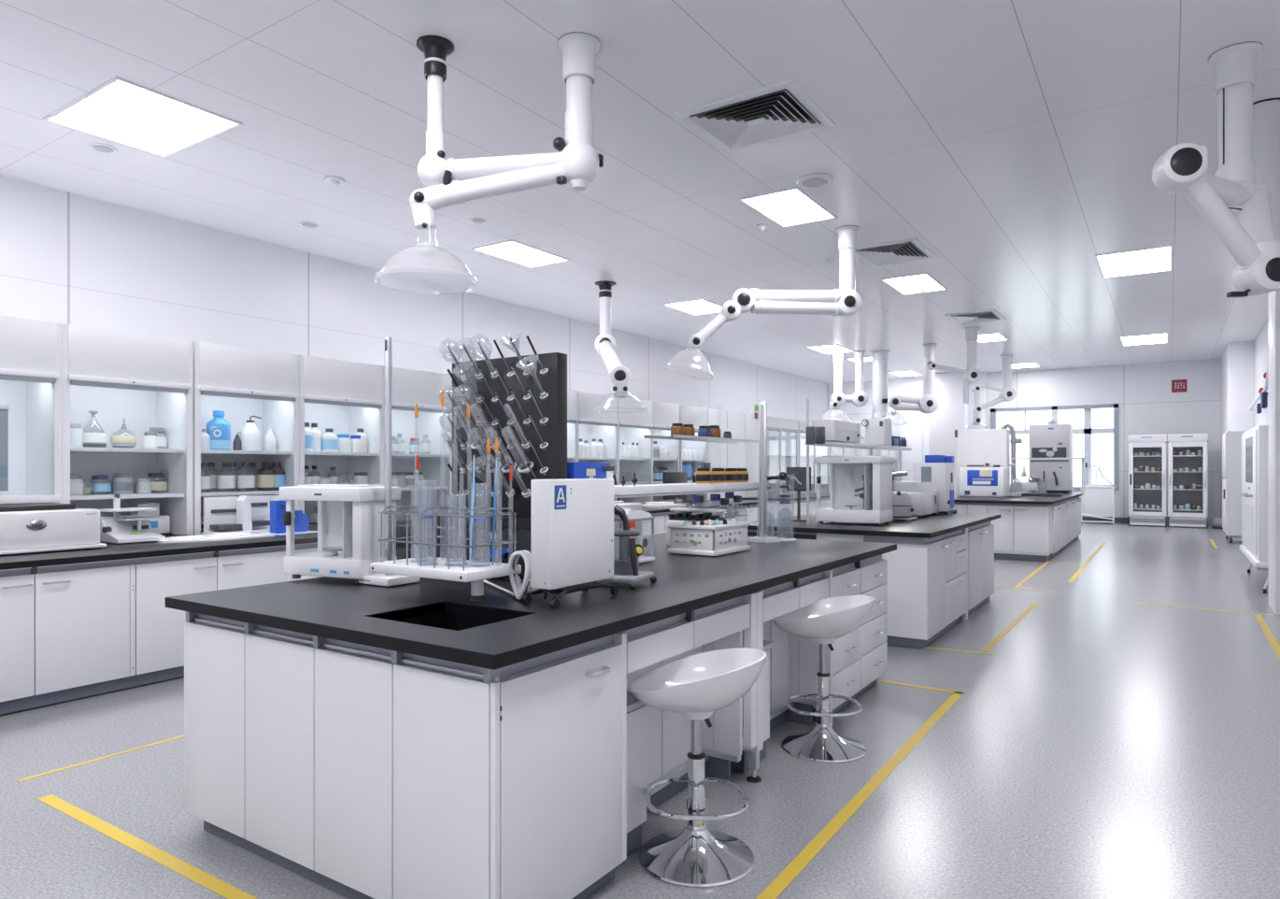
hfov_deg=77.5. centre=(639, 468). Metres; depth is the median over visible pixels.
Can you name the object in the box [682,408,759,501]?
wall panel
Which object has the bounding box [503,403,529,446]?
tube
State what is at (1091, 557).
tape
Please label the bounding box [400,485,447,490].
shelf
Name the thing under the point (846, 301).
extraction arm
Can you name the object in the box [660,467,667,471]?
jar
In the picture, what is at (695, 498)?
vessel
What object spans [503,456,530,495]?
tube
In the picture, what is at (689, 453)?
bottle
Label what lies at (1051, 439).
instrument
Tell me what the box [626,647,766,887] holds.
bar stool
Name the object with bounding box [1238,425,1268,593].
tall cabinet
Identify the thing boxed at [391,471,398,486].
jar
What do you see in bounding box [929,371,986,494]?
column
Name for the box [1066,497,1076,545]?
base cabinet
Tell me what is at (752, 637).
support post
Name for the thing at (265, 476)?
bottle
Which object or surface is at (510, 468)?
tube
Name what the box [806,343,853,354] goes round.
recessed light
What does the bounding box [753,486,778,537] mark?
glass cylinder
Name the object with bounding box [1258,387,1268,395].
gas valve
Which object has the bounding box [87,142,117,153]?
ceiling disc
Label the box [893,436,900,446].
jar
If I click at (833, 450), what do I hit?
upper cabinet
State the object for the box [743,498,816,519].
base cabinet
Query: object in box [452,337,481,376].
flask
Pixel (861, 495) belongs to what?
apparatus
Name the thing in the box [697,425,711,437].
jar
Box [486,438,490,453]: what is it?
tube
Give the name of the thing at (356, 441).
jar
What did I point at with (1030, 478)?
jar
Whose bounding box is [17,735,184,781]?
tape
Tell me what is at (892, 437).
jar
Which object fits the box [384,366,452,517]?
upper cabinet
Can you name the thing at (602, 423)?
upper cabinet
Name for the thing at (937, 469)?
tall analyser
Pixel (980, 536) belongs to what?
base cabinet
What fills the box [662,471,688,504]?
display
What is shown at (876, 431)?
meter
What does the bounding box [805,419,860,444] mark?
meter box
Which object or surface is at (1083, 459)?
shelf
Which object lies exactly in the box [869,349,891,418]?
column
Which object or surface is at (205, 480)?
bottle
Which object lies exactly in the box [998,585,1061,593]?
tape
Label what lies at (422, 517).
cylinder
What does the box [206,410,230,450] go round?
bottle
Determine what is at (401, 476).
jar
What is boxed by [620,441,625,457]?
bottle
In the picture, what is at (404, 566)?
tray
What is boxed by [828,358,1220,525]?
wall
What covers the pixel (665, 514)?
base cabinet
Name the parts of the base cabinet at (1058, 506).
door, door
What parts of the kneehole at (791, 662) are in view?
panel, apron panel, rail, under frame, rail, panel, apron panel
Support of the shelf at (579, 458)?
attached to the upper cabinet at (602, 423)
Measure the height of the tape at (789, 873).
0.001 m
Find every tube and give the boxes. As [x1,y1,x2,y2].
[413,403,418,556]
[414,455,419,560]
[440,390,445,557]
[443,435,468,470]
[452,439,457,557]
[454,405,486,449]
[457,491,465,564]
[467,403,473,539]
[470,408,501,448]
[470,432,501,472]
[484,426,517,472]
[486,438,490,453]
[490,455,514,495]
[494,437,497,453]
[500,428,533,472]
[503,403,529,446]
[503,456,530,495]
[509,465,512,490]
[565,107,593,146]
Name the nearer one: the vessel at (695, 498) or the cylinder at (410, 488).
the cylinder at (410, 488)
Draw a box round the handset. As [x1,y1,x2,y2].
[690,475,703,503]
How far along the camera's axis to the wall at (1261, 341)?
14.73 m
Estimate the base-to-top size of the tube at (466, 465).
0.191 m
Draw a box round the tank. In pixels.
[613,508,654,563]
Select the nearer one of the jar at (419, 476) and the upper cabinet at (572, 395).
the jar at (419, 476)
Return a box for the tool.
[714,519,720,525]
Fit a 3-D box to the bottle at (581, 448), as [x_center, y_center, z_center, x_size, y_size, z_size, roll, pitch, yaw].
[-0.760,-0.266,10.200,0.102,0.240,0.102,0,0,-17]
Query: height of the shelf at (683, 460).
0.028 m
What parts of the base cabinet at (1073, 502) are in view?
door, door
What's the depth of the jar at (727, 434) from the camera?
4.97 m
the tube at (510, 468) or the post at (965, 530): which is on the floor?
the post at (965, 530)
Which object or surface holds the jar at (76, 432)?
on the upper cabinet at (146, 381)
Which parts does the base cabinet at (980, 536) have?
door, rail, door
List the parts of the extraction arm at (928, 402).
knob, knob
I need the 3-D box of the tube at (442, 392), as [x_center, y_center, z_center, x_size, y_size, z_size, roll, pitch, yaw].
[-0.738,0.025,2.985,0.018,0.633,0.018,0,0,34]
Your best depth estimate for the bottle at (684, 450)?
12.35 m
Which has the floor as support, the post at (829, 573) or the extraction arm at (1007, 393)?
the post at (829, 573)
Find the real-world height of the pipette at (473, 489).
0.360 m
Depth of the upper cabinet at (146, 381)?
5.82 m
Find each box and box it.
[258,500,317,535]
[522,478,618,608]
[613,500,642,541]
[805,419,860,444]
[895,480,938,517]
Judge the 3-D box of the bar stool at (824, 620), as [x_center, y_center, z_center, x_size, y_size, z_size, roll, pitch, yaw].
[0.867,0.962,3.769,0.440,0.716,0.394,0,0,-31]
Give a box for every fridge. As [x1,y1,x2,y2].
[1128,434,1166,526]
[1167,433,1208,527]
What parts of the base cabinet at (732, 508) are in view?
rail, door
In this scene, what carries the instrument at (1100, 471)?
on the base cabinet at (1098, 501)
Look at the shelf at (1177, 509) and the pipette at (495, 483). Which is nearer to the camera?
the pipette at (495, 483)
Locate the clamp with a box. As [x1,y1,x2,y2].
[767,471,789,481]
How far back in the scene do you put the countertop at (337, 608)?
2.79 m
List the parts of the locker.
door, door, stand frame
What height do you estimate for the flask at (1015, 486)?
0.500 m
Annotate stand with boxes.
[358,337,419,586]
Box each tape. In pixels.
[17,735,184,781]
[37,794,257,898]
[755,691,963,898]
[878,680,965,694]
[924,646,994,654]
[980,602,1038,651]
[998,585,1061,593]
[1013,561,1049,587]
[1067,540,1107,582]
[1136,602,1272,614]
[1209,539,1218,548]
[1254,614,1279,659]
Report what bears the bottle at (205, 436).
on the upper cabinet at (243, 383)
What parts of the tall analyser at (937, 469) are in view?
blue panel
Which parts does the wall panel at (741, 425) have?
panel, panel, panel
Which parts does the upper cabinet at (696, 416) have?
frame, frame, header panel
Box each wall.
[0,174,828,536]
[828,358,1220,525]
[1253,319,1268,426]
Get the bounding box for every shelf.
[0,493,59,503]
[70,446,184,453]
[70,492,184,499]
[200,449,291,455]
[200,489,279,496]
[304,451,377,455]
[391,453,447,457]
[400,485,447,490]
[578,456,614,459]
[613,400,781,542]
[619,457,649,460]
[619,481,649,483]
[653,458,676,460]
[682,458,704,461]
[767,453,795,455]
[800,455,824,456]
[804,398,911,525]
[1009,457,1086,495]
[1133,455,1162,456]
[1133,470,1162,471]
[1133,487,1162,489]
[1133,507,1162,510]
[1172,455,1202,456]
[1172,470,1202,471]
[1172,488,1202,490]
[1172,508,1202,511]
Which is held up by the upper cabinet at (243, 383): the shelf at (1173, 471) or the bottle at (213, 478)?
the bottle at (213, 478)
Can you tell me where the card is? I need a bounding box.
[753,403,759,420]
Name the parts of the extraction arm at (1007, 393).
knob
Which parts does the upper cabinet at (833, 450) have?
panel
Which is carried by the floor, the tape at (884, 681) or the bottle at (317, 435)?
the tape at (884, 681)
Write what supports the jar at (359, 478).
on the upper cabinet at (339, 395)
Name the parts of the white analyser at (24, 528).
lid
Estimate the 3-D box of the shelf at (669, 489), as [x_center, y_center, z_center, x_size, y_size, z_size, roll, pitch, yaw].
[0.287,0.018,4.447,0.365,0.885,1.830,0,0,34]
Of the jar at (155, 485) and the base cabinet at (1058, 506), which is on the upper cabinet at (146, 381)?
the jar at (155, 485)
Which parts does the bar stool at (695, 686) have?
seat, seat mount, lever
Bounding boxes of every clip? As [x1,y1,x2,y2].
[621,475,625,485]
[631,472,637,485]
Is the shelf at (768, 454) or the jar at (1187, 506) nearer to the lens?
the shelf at (768, 454)
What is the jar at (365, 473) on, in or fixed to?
on the upper cabinet at (339, 395)
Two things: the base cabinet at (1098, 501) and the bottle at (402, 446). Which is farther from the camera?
the base cabinet at (1098, 501)
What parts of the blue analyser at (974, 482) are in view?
display panel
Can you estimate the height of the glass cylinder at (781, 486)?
0.424 m
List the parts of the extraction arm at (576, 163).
knob, knob, knob, knob, knob, knob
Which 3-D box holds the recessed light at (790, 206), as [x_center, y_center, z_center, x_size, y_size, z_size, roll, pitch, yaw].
[1.464,-2.544,7.800,0.590,0.012,1.030,0,0,34]
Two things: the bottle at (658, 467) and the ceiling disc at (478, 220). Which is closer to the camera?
the ceiling disc at (478, 220)
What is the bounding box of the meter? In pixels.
[861,417,891,445]
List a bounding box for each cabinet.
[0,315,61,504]
[0,557,135,716]
[61,323,193,535]
[132,545,290,688]
[184,611,626,898]
[193,341,298,534]
[290,542,321,581]
[298,355,383,522]
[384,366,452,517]
[567,389,578,462]
[577,391,619,500]
[617,397,654,503]
[642,512,664,535]
[652,400,679,501]
[663,511,704,533]
[679,404,707,501]
[704,506,738,513]
[737,504,759,521]
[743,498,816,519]
[767,415,798,496]
[798,420,829,492]
[820,497,829,508]
[829,446,856,455]
[856,427,879,455]
[879,432,898,481]
[923,535,948,647]
[953,502,1052,561]
[961,521,994,617]
[1050,501,1062,557]
[1059,499,1069,551]
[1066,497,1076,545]
[1073,496,1080,540]
[1080,484,1116,523]
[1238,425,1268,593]
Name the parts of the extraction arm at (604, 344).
knob, knob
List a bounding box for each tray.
[156,532,274,542]
[369,555,521,582]
[395,513,530,581]
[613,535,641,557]
[1021,492,1062,496]
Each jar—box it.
[70,423,83,446]
[70,474,83,495]
[89,475,111,493]
[112,472,133,494]
[135,478,151,493]
[142,431,159,448]
[148,472,167,493]
[149,426,167,446]
[158,433,166,448]
[319,477,330,483]
[336,433,351,452]
[350,434,362,452]
[353,471,365,484]
[364,471,369,484]
[391,436,398,451]
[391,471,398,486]
[396,471,405,487]
[404,471,414,486]
[409,438,419,454]
[413,471,424,486]
[659,447,664,458]
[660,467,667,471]
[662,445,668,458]
[670,423,683,436]
[682,424,695,435]
[696,468,711,483]
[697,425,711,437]
[709,425,720,437]
[711,468,725,483]
[723,431,731,438]
[725,468,739,482]
[737,468,748,482]
[891,435,895,445]
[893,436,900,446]
[894,436,897,445]
[1028,477,1040,481]
[1145,483,1150,488]
[1184,503,1190,509]
[1196,449,1202,455]
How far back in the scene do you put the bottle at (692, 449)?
12.58 m
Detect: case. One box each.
[567,462,614,478]
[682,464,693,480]
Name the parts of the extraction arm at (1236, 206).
knob, lever, knob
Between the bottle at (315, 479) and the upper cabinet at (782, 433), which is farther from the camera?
the upper cabinet at (782, 433)
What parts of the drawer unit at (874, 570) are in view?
rail, drawer, drawer, drawer, drawer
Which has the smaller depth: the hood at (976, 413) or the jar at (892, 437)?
the jar at (892, 437)
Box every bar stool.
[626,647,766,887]
[772,595,874,763]
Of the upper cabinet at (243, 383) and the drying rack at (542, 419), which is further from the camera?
the upper cabinet at (243, 383)
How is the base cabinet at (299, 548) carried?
on the floor
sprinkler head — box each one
[756,223,767,230]
[826,257,834,263]
[896,263,903,269]
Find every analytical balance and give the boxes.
[279,483,400,583]
[813,455,895,526]
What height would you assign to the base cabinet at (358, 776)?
0.819 m
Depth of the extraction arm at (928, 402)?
16.32 m
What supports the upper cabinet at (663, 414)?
attached to the wall at (66, 257)
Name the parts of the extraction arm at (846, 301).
knob, knob, knob, knob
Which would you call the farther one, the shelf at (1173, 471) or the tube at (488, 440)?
the shelf at (1173, 471)
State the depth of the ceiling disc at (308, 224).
8.28 m
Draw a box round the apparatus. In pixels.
[853,476,864,509]
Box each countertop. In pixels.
[0,499,759,569]
[165,532,896,669]
[741,491,829,500]
[747,512,1000,538]
[953,491,1081,504]
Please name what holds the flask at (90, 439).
on the upper cabinet at (146, 381)
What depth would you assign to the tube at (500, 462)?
3.75 m
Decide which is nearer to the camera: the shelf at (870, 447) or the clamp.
the clamp
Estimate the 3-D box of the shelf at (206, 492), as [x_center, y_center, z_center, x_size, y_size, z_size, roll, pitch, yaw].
[-3.296,0.196,6.456,0.430,0.028,0.765,0,0,34]
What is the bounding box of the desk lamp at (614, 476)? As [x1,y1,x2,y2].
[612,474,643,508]
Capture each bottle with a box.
[200,428,210,449]
[200,463,210,488]
[202,462,219,491]
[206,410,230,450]
[216,461,235,491]
[225,462,240,491]
[233,432,241,450]
[236,462,255,490]
[239,415,261,450]
[244,462,256,487]
[256,461,275,490]
[263,425,276,451]
[271,461,285,490]
[304,422,312,451]
[304,465,312,484]
[311,423,321,452]
[312,465,319,483]
[321,428,338,452]
[327,467,339,483]
[355,427,367,452]
[394,433,405,453]
[420,434,430,452]
[578,438,584,456]
[583,440,590,456]
[589,438,597,456]
[597,439,604,457]
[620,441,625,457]
[625,442,631,457]
[631,442,635,457]
[635,442,639,457]
[653,440,659,458]
[653,466,658,481]
[656,466,662,481]
[682,446,687,458]
[686,446,692,458]
[691,446,696,459]
[700,462,711,469]
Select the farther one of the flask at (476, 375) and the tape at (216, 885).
the flask at (476, 375)
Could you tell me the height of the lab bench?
0.819 m
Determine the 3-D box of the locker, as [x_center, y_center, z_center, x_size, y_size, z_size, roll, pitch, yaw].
[10.941,0.329,14.493,0.580,1.979,1.250,0,0,34]
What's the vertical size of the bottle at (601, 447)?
0.250 m
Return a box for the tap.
[1000,422,1022,492]
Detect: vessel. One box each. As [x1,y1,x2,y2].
[688,494,704,508]
[710,493,725,517]
[713,497,735,520]
[719,491,739,517]
[727,495,747,521]
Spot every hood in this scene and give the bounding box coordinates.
[373,242,478,287]
[593,378,647,411]
[664,346,713,379]
[972,409,988,427]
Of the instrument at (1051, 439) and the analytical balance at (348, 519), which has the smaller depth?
the analytical balance at (348, 519)
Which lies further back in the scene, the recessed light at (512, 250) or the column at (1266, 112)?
the recessed light at (512, 250)
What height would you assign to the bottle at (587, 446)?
0.220 m
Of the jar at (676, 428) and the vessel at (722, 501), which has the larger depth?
the vessel at (722, 501)
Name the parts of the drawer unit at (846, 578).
rail, drawer, drawer, drawer, handle, handle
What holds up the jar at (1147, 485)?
on the fridge at (1137, 443)
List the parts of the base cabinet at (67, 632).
door, handle, handle, rail, door, edge post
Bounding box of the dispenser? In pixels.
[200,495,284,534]
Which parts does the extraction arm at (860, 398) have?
knob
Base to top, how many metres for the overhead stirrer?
0.317 m
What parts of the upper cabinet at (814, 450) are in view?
frame, panel, header panel, frame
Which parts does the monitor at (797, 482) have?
panel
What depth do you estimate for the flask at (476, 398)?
3.81 m
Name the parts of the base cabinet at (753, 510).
door, rail, door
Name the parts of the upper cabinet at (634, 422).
frame, panel, header panel, sash rail, frame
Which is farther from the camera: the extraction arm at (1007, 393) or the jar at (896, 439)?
the extraction arm at (1007, 393)
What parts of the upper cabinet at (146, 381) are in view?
frame, panel, header panel, sash rail, frame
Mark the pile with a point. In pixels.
(663, 504)
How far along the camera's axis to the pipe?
13.35 m
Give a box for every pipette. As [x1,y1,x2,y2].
[469,455,475,555]
[469,463,475,566]
[492,457,497,565]
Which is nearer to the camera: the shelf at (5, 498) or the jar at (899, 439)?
the shelf at (5, 498)
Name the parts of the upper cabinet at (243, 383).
frame, panel, header panel, sash rail, frame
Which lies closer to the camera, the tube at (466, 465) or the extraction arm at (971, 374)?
the tube at (466, 465)
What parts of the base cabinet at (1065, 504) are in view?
door, door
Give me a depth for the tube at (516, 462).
3.69 m
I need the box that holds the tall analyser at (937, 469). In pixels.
[913,455,956,514]
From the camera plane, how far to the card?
14.07 m
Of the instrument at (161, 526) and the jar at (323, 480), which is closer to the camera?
the instrument at (161, 526)
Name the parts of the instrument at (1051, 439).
door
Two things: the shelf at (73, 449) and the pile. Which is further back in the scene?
the pile
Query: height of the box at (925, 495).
0.340 m
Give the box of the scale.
[99,493,167,542]
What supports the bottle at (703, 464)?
on the shelf at (669, 489)
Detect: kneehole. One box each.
[620,595,749,856]
[730,571,829,772]
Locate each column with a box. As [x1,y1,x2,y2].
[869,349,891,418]
[1252,98,1279,241]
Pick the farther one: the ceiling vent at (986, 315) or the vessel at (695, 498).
the ceiling vent at (986, 315)
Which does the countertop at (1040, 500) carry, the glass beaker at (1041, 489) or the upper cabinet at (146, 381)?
the glass beaker at (1041, 489)
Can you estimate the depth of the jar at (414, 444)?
7.91 m
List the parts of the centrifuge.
arm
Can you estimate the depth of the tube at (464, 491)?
2.76 m
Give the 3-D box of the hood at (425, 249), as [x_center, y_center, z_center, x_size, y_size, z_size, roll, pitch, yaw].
[-1.282,-1.230,4.798,0.604,0.235,0.604,0,0,34]
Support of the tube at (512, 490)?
hanging from the drying rack at (542, 419)
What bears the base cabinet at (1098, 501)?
on the floor
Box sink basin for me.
[357,601,531,674]
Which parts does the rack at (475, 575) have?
wire rail, wire rail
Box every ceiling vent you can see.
[674,79,836,152]
[855,238,937,267]
[944,309,1005,324]
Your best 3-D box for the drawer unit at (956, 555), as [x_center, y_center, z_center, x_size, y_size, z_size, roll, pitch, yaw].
[2.332,0.906,6.802,0.770,0.819,0.765,0,0,34]
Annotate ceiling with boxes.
[0,0,1279,383]
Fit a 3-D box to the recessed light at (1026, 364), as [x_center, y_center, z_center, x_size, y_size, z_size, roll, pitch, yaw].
[9.452,-2.544,19.649,0.650,0.012,0.850,0,0,34]
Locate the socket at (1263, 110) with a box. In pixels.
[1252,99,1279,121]
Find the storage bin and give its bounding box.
[667,519,750,555]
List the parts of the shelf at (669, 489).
shelf rail, shelf, rail, shelf, post, post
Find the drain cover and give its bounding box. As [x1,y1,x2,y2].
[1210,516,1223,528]
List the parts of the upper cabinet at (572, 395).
header panel, sash rail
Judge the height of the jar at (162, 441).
0.165 m
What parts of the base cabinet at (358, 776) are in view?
edge post, panel, panel, panel, rail, panel, edge post, door, handle, post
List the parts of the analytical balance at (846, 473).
corner post, door knob, corner post, panel, lid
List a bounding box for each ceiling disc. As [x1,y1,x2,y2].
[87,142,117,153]
[298,221,319,227]
[469,217,486,224]
[796,172,833,188]
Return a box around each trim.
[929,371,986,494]
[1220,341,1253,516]
[1268,288,1279,615]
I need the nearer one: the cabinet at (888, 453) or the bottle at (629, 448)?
the bottle at (629, 448)
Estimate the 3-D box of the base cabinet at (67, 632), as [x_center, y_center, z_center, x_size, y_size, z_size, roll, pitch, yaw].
[-3.651,0.925,4.598,0.932,0.789,0.990,0,0,34]
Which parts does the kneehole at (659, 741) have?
apron panel, panel, rail, under frame, rail, apron panel, panel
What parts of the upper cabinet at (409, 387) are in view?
frame, panel, header panel, sash rail, frame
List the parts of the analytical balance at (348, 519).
door knob, corner post, corner post, panel, lid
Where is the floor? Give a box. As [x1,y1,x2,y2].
[0,522,1279,898]
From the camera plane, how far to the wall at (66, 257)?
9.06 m
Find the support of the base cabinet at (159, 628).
on the floor
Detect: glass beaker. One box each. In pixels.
[83,486,92,494]
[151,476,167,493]
[336,481,347,483]
[1035,479,1047,493]
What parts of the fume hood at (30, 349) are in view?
frame, panel, header panel, sash rail, frame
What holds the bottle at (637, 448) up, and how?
on the upper cabinet at (634, 422)
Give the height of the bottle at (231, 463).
0.235 m
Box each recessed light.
[42,75,242,157]
[471,239,569,268]
[662,298,722,314]
[739,186,837,227]
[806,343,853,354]
[846,356,871,362]
[881,272,947,294]
[887,370,922,376]
[977,332,1008,341]
[1011,362,1039,368]
[1095,244,1173,278]
[1119,332,1167,345]
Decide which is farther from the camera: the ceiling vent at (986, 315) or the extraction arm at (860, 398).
the extraction arm at (860, 398)
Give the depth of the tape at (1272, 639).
6.33 m
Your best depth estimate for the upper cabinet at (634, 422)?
11.24 m
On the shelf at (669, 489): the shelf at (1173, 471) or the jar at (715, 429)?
the jar at (715, 429)
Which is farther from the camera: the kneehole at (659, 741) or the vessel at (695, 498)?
the vessel at (695, 498)
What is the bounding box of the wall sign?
[1171,379,1186,392]
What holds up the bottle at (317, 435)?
on the upper cabinet at (339, 395)
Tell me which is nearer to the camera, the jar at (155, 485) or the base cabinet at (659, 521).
the jar at (155, 485)
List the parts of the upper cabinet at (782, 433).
panel, header panel, frame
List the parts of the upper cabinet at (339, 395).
frame, panel, header panel, sash rail, frame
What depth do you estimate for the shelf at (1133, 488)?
18.30 m
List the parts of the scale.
knob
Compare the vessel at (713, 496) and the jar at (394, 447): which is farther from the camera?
the jar at (394, 447)
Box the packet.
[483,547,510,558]
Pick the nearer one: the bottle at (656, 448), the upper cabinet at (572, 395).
the upper cabinet at (572, 395)
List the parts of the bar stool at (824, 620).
seat, seat mount, lever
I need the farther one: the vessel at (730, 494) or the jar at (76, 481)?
the jar at (76, 481)
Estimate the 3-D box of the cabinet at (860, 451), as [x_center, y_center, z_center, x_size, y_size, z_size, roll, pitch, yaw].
[5.363,-0.231,19.481,0.510,1.449,1.700,0,0,34]
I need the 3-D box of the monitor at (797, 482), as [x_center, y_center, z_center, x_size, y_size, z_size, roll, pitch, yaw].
[1.404,0.223,7.041,0.210,0.475,0.130,0,0,12]
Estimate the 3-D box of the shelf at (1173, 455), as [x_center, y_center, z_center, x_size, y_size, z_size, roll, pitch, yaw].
[12.395,-0.290,18.052,0.665,0.020,0.530,0,0,34]
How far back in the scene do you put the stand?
3.18 m
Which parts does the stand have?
post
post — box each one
[741,590,763,782]
[824,569,832,725]
[962,527,967,620]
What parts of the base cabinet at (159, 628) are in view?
door, handle, rail, handle, door, edge post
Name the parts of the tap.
handle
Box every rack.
[369,504,521,601]
[395,335,567,581]
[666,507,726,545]
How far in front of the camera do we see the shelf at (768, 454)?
15.16 m
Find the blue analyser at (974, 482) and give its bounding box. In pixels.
[959,467,1009,498]
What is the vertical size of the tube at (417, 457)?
0.393 m
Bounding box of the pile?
[641,501,685,508]
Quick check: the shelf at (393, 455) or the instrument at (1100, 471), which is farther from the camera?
the instrument at (1100, 471)
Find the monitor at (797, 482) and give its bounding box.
[786,467,810,521]
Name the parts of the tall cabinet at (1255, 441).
handle, door, stand frame, leg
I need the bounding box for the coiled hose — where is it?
[483,549,537,599]
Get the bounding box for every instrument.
[129,502,171,535]
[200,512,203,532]
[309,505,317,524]
[1029,420,1072,493]
[1088,464,1112,485]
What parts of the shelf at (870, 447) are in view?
shelf rail, shelf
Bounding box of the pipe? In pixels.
[1248,361,1268,413]
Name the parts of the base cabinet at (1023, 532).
door, door, door, rail, door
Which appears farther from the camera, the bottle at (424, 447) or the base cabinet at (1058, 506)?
the base cabinet at (1058, 506)
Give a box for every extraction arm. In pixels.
[373,31,603,287]
[593,280,647,411]
[664,225,861,379]
[822,350,867,416]
[883,343,938,415]
[927,326,980,403]
[971,354,1015,427]
[1152,41,1279,297]
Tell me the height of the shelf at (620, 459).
0.028 m
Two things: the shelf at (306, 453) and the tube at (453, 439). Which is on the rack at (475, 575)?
the tube at (453, 439)
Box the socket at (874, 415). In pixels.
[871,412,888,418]
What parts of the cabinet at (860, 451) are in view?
header panel, frame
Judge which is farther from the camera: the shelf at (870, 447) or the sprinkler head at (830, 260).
the sprinkler head at (830, 260)
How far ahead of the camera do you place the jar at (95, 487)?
5.66 m
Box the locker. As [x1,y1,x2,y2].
[1222,430,1246,542]
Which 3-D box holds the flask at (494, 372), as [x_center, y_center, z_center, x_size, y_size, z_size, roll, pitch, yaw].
[-0.720,-0.532,3.703,0.149,0.179,0.104,0,0,-33]
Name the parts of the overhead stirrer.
lever, jar lid, knob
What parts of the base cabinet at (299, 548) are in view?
rail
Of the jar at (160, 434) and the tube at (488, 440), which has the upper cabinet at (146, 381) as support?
the jar at (160, 434)
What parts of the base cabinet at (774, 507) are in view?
door, door, door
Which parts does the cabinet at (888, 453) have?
frame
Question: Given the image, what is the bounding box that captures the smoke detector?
[323,175,345,186]
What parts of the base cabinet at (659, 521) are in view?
rail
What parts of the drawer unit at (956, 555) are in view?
drawer, drawer, rail, drawer, drawer, drawer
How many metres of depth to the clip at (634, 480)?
4.00 m
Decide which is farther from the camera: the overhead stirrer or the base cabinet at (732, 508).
the base cabinet at (732, 508)
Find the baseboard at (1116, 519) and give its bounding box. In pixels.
[1081,516,1128,522]
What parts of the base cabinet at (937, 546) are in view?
rail, door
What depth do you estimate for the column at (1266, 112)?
5.50 m
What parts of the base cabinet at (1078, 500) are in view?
door, door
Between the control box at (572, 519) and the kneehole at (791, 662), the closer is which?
the control box at (572, 519)
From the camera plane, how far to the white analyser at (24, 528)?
4.71 m
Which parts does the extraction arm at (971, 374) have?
knob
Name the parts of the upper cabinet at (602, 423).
frame, panel, header panel, sash rail, frame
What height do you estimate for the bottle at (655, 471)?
0.220 m
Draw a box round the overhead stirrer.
[597,504,656,589]
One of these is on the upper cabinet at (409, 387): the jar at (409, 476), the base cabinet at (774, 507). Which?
the jar at (409, 476)
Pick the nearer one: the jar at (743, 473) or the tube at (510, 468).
the tube at (510, 468)
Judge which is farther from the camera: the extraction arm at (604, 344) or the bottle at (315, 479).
the extraction arm at (604, 344)
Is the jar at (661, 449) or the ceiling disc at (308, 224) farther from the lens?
the jar at (661, 449)
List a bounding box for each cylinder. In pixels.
[410,487,428,562]
[417,482,438,565]
[444,494,467,566]
[470,483,490,566]
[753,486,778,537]
[776,477,796,540]
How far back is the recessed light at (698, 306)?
12.53 m
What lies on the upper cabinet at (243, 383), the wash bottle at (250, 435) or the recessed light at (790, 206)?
the wash bottle at (250, 435)
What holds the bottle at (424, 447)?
on the upper cabinet at (409, 387)
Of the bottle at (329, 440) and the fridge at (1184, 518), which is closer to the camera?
the bottle at (329, 440)
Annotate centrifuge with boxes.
[892,470,917,521]
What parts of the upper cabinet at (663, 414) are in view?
frame, sash rail, frame, header panel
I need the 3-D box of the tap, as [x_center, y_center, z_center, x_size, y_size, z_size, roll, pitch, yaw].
[6.923,-0.203,14.967,0.440,1.325,0.320,0,0,34]
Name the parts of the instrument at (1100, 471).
seat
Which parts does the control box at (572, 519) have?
sign plate, castor frame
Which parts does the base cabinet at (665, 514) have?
door, rail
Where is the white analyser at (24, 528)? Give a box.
[0,502,106,555]
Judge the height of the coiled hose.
0.171 m
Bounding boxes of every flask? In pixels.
[83,410,106,447]
[109,418,137,447]
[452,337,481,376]
[453,360,481,400]
[469,335,497,374]
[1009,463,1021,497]
[1009,466,1038,490]
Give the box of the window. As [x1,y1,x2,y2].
[990,403,1118,489]
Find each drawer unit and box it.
[812,562,860,722]
[849,554,887,701]
[940,528,967,634]
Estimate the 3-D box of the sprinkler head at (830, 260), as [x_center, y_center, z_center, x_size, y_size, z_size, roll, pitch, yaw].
[2.316,-2.522,9.689,0.100,0.055,0.100,0,0,34]
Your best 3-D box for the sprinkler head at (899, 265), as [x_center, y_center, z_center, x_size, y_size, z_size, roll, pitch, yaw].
[3.243,-2.522,9.955,0.100,0.055,0.100,0,0,34]
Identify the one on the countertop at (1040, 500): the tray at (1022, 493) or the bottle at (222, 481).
the tray at (1022, 493)
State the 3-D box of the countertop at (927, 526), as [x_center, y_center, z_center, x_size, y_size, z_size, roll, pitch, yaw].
[2.192,0.478,7.330,1.617,0.037,2.848,0,0,34]

